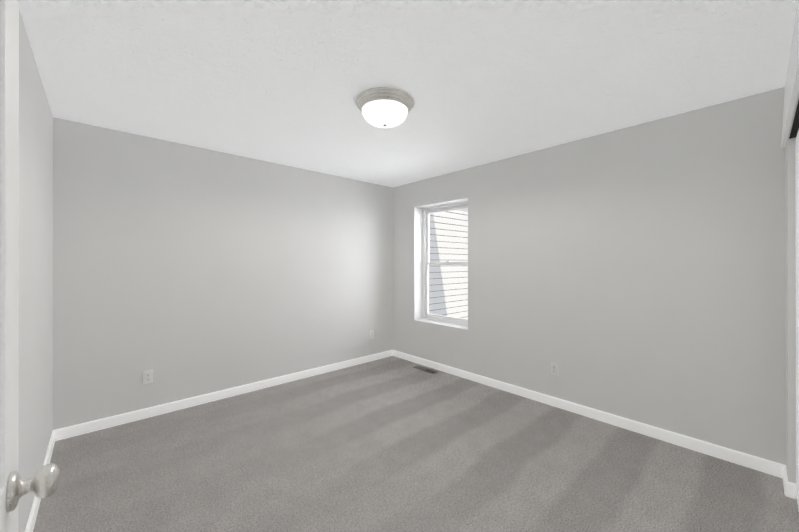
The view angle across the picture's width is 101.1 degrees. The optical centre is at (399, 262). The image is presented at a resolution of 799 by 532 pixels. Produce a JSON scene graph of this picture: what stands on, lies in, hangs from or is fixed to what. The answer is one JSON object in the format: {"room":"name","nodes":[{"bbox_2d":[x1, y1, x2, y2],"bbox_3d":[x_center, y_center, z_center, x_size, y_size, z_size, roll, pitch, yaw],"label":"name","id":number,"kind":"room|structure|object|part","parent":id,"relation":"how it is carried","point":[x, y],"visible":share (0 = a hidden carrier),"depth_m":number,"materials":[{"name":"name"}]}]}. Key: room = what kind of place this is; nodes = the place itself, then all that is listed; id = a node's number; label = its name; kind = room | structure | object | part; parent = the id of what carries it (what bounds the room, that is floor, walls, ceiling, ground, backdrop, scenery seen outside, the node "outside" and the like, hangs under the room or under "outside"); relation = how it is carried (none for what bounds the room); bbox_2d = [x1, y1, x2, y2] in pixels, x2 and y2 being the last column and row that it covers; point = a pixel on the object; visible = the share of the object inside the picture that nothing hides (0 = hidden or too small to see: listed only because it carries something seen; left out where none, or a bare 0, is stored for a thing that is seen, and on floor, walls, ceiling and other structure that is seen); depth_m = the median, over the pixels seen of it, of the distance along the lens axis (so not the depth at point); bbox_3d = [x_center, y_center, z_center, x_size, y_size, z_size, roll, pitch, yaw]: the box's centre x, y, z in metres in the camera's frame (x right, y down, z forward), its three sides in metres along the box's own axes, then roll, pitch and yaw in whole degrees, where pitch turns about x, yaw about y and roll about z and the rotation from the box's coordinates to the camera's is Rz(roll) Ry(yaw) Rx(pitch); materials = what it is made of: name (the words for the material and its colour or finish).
{"room":"empty bedroom","nodes":[
{"label":"empty bedroom","id":0,"kind":"room"},
{"bbox_2d":[18,9,52,531],"bbox_3d":[-1.076,0.122,0.690,0.150,2.440,4.701,0,0,-42],"label":"wall","id":1,"kind":"structure","parent":0,"point":[35,273],"depth_m":1.74,"materials":[{"name":"paint"}]},
{"bbox_2d":[0,0,59,531],"bbox_3d":[-0.403,0.313,0.258,0.148,2.033,0.865,0,0,-42],"label":"entry door","id":2,"kind":"structure","parent":1,"relation":"in","point":[43,482],"depth_m":0.53,"materials":[{"name":"white wood"}]},
{"bbox_3d":[-0.639,0.369,0.516,0.148,0.058,0.058,0,0,-42],"label":"knob","id":3,"kind":"part","parent":2,"relation":"part of","materials":[{"name":"silver metal"}]},
{"bbox_2d":[25,430,54,531],"bbox_3d":[-1.354,1.301,1.112,0.013,0.083,3.701,0,0,-42],"label":"baseboard","id":4,"kind":"structure","parent":1,"relation":"attached to","point":[32,516],"depth_m":1.75,"materials":[{"name":"white wood"}]},
{"bbox_2d":[53,117,392,429],"bbox_3d":[-1.403,0.125,3.680,3.708,2.440,0.150,0,0,-42],"label":"wall","id":5,"kind":"structure","parent":0,"point":[183,271],"depth_m":3.11,"materials":[{"name":"paint"}]},
{"bbox_2d":[143,369,152,383],"bbox_3d":[-2.184,0.992,2.855,0.070,0.115,0.009,0,0,-42],"label":"electrical outlet","id":6,"kind":"object","parent":5,"relation":"attached to","point":[147,376],"visible":1,"depth_m":2.85,"materials":[{"name":"white plastic"}]},
{"bbox_2d":[54,350,392,440],"bbox_3d":[-1.348,1.303,3.618,3.408,0.083,0.013,0,0,-42],"label":"baseboard","id":7,"kind":"structure","parent":5,"relation":"attached to","point":[91,426],"depth_m":3.10,"materials":[{"name":"white wood"}]},
{"bbox_2d":[370,330,373,338],"bbox_3d":[-0.381,0.986,4.508,0.070,0.115,0.009,0,0,-42],"label":"electrical outlet","id":8,"kind":"object","parent":5,"relation":"attached to","point":[371,334],"visible":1,"depth_m":4.51,"materials":[{"name":"white plastic"}]},
{"bbox_2d":[19,0,797,186],"bbox_3d":[0.185,-1.157,1.948,3.708,0.120,4.851,0,0,-42],"label":"ceiling","id":9,"kind":"structure","parent":0,"point":[288,82],"depth_m":1.87,"materials":[{"name":"white paint"}]},
{"bbox_2d":[356,87,413,127],"bbox_3d":[-0.100,-1.014,2.251,0.396,0.165,0.396,0,0,-42],"label":"flush-mount light","id":10,"kind":"object","parent":9,"relation":"hanging from","point":[383,107],"visible":1,"depth_m":2.14,"materials":[{"name":"white glass"}]},
{"bbox_3d":[-0.100,-0.997,2.251,0.314,0.100,0.314,0,0,-42],"label":"lamp shade","id":11,"kind":"part","parent":10,"relation":"part of","materials":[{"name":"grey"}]},
{"bbox_2d":[33,356,798,531],"bbox_3d":[0.185,1.403,1.945,3.708,0.120,4.851,0,0,-42],"label":"floor","id":12,"kind":"structure","parent":0,"point":[392,444],"depth_m":2.12,"materials":[{"name":"grey carpet"}]},
{"bbox_2d":[413,365,437,373],"bbox_3d":[0.326,1.343,4.128,0.105,0.004,0.350,0,0,-42],"label":"floor vent","id":13,"kind":"object","parent":12,"relation":"in","point":[425,369],"visible":1,"depth_m":4.13,"materials":[{"name":"brown metal"}]},
{"bbox_2d":[393,87,785,464],"bbox_3d":[1.248,0.125,3.419,0.150,2.440,3.816,0,0,-42],"label":"wall","id":14,"kind":"structure","parent":0,"point":[637,273],"depth_m":2.60,"materials":[{"name":"paint"}]},
{"bbox_2d":[414,198,467,329],"bbox_3d":[0.553,0.012,4.177,0.151,1.533,0.879,0,0,-42],"label":"liner","id":15,"kind":"object","parent":14,"relation":"in","point":[417,263],"visible":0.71,"depth_m":4.47,"materials":[{"name":"white wood"}]},
{"bbox_2d":[422,201,467,325],"bbox_3d":[0.636,0.012,4.253,0.075,1.533,0.879,0,0,-42],"label":"window","id":16,"kind":"structure","parent":14,"relation":"in","point":[448,265],"depth_m":4.49,"materials":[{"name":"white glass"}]},
{"bbox_3d":[0.636,0.012,4.253,0.075,1.533,0.879,0,0,-42],"label":"window frame vinyl","id":17,"kind":"part","parent":16,"relation":"part of","materials":[{"name":"white plastic"}]},
{"bbox_2d":[551,362,558,375],"bbox_3d":[1.452,0.997,3.078,0.009,0.115,0.070,0,0,-42],"label":"outlet","id":18,"kind":"object","parent":14,"relation":"attached to","point":[555,369],"visible":1,"depth_m":3.07,"materials":[{"name":"white plastic"}]},
{"bbox_2d":[393,350,783,477],"bbox_3d":[1.149,1.303,3.405,0.013,0.083,3.701,0,0,-42],"label":"baseboard","id":19,"kind":"structure","parent":14,"relation":"attached to","point":[744,459],"depth_m":2.66,"materials":[{"name":"white wood"}]},
{"bbox_2d":[785,92,798,483],"bbox_3d":[1.187,0.122,0.853,3.408,2.440,0.115,0,0,-42],"label":"wall","id":20,"kind":"structure","parent":0,"point":[790,169],"depth_m":1.89,"materials":[{"name":"paint"}]},
{"bbox_2d":[783,465,787,493],"bbox_3d":[2.317,1.302,1.974,0.225,0.083,0.013,0,0,-42],"label":"baseboard","id":21,"kind":"structure","parent":20,"relation":"attached to","point":[785,477],"depth_m":1.97,"materials":[{"name":"white wood"}]},
{"bbox_2d":[781,0,798,147],"bbox_3d":[1.604,-0.908,1.326,2.155,0.377,0.017,0,0,-42],"label":"trim","id":22,"kind":"structure","parent":20,"relation":"attached to","point":[791,88],"depth_m":1.51,"materials":[{"name":"white wood"}]},
{"bbox_2d":[785,481,795,498],"bbox_3d":[2.238,1.302,1.883,0.013,0.083,0.041,0,0,-42],"label":"baseboard","id":23,"kind":"structure","parent":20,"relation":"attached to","point":[790,489],"depth_m":1.88,"materials":[{"name":"white wood"}]},
{"bbox_2d":[789,100,798,510],"bbox_3d":[1.603,0.304,1.232,1.826,2.046,0.106,0,0,-42],"label":"closet door","id":24,"kind":"structure","parent":20,"relation":"in","point":[794,133],"depth_m":1.80,"materials":[{"name":"white wood"}]},
{"label":"outside","id":25,"kind":"structure","parent":0,"visible":0},
{"bbox_2d":[429,208,467,318],"bbox_3d":[2.641,-0.558,7.025,6.615,7.245,0.450,0,0,-42],"label":"siding","id":26,"kind":"object","parent":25,"point":[437,254],"depth_m":5.69,"materials":[{"name":"grey"}]}
]}

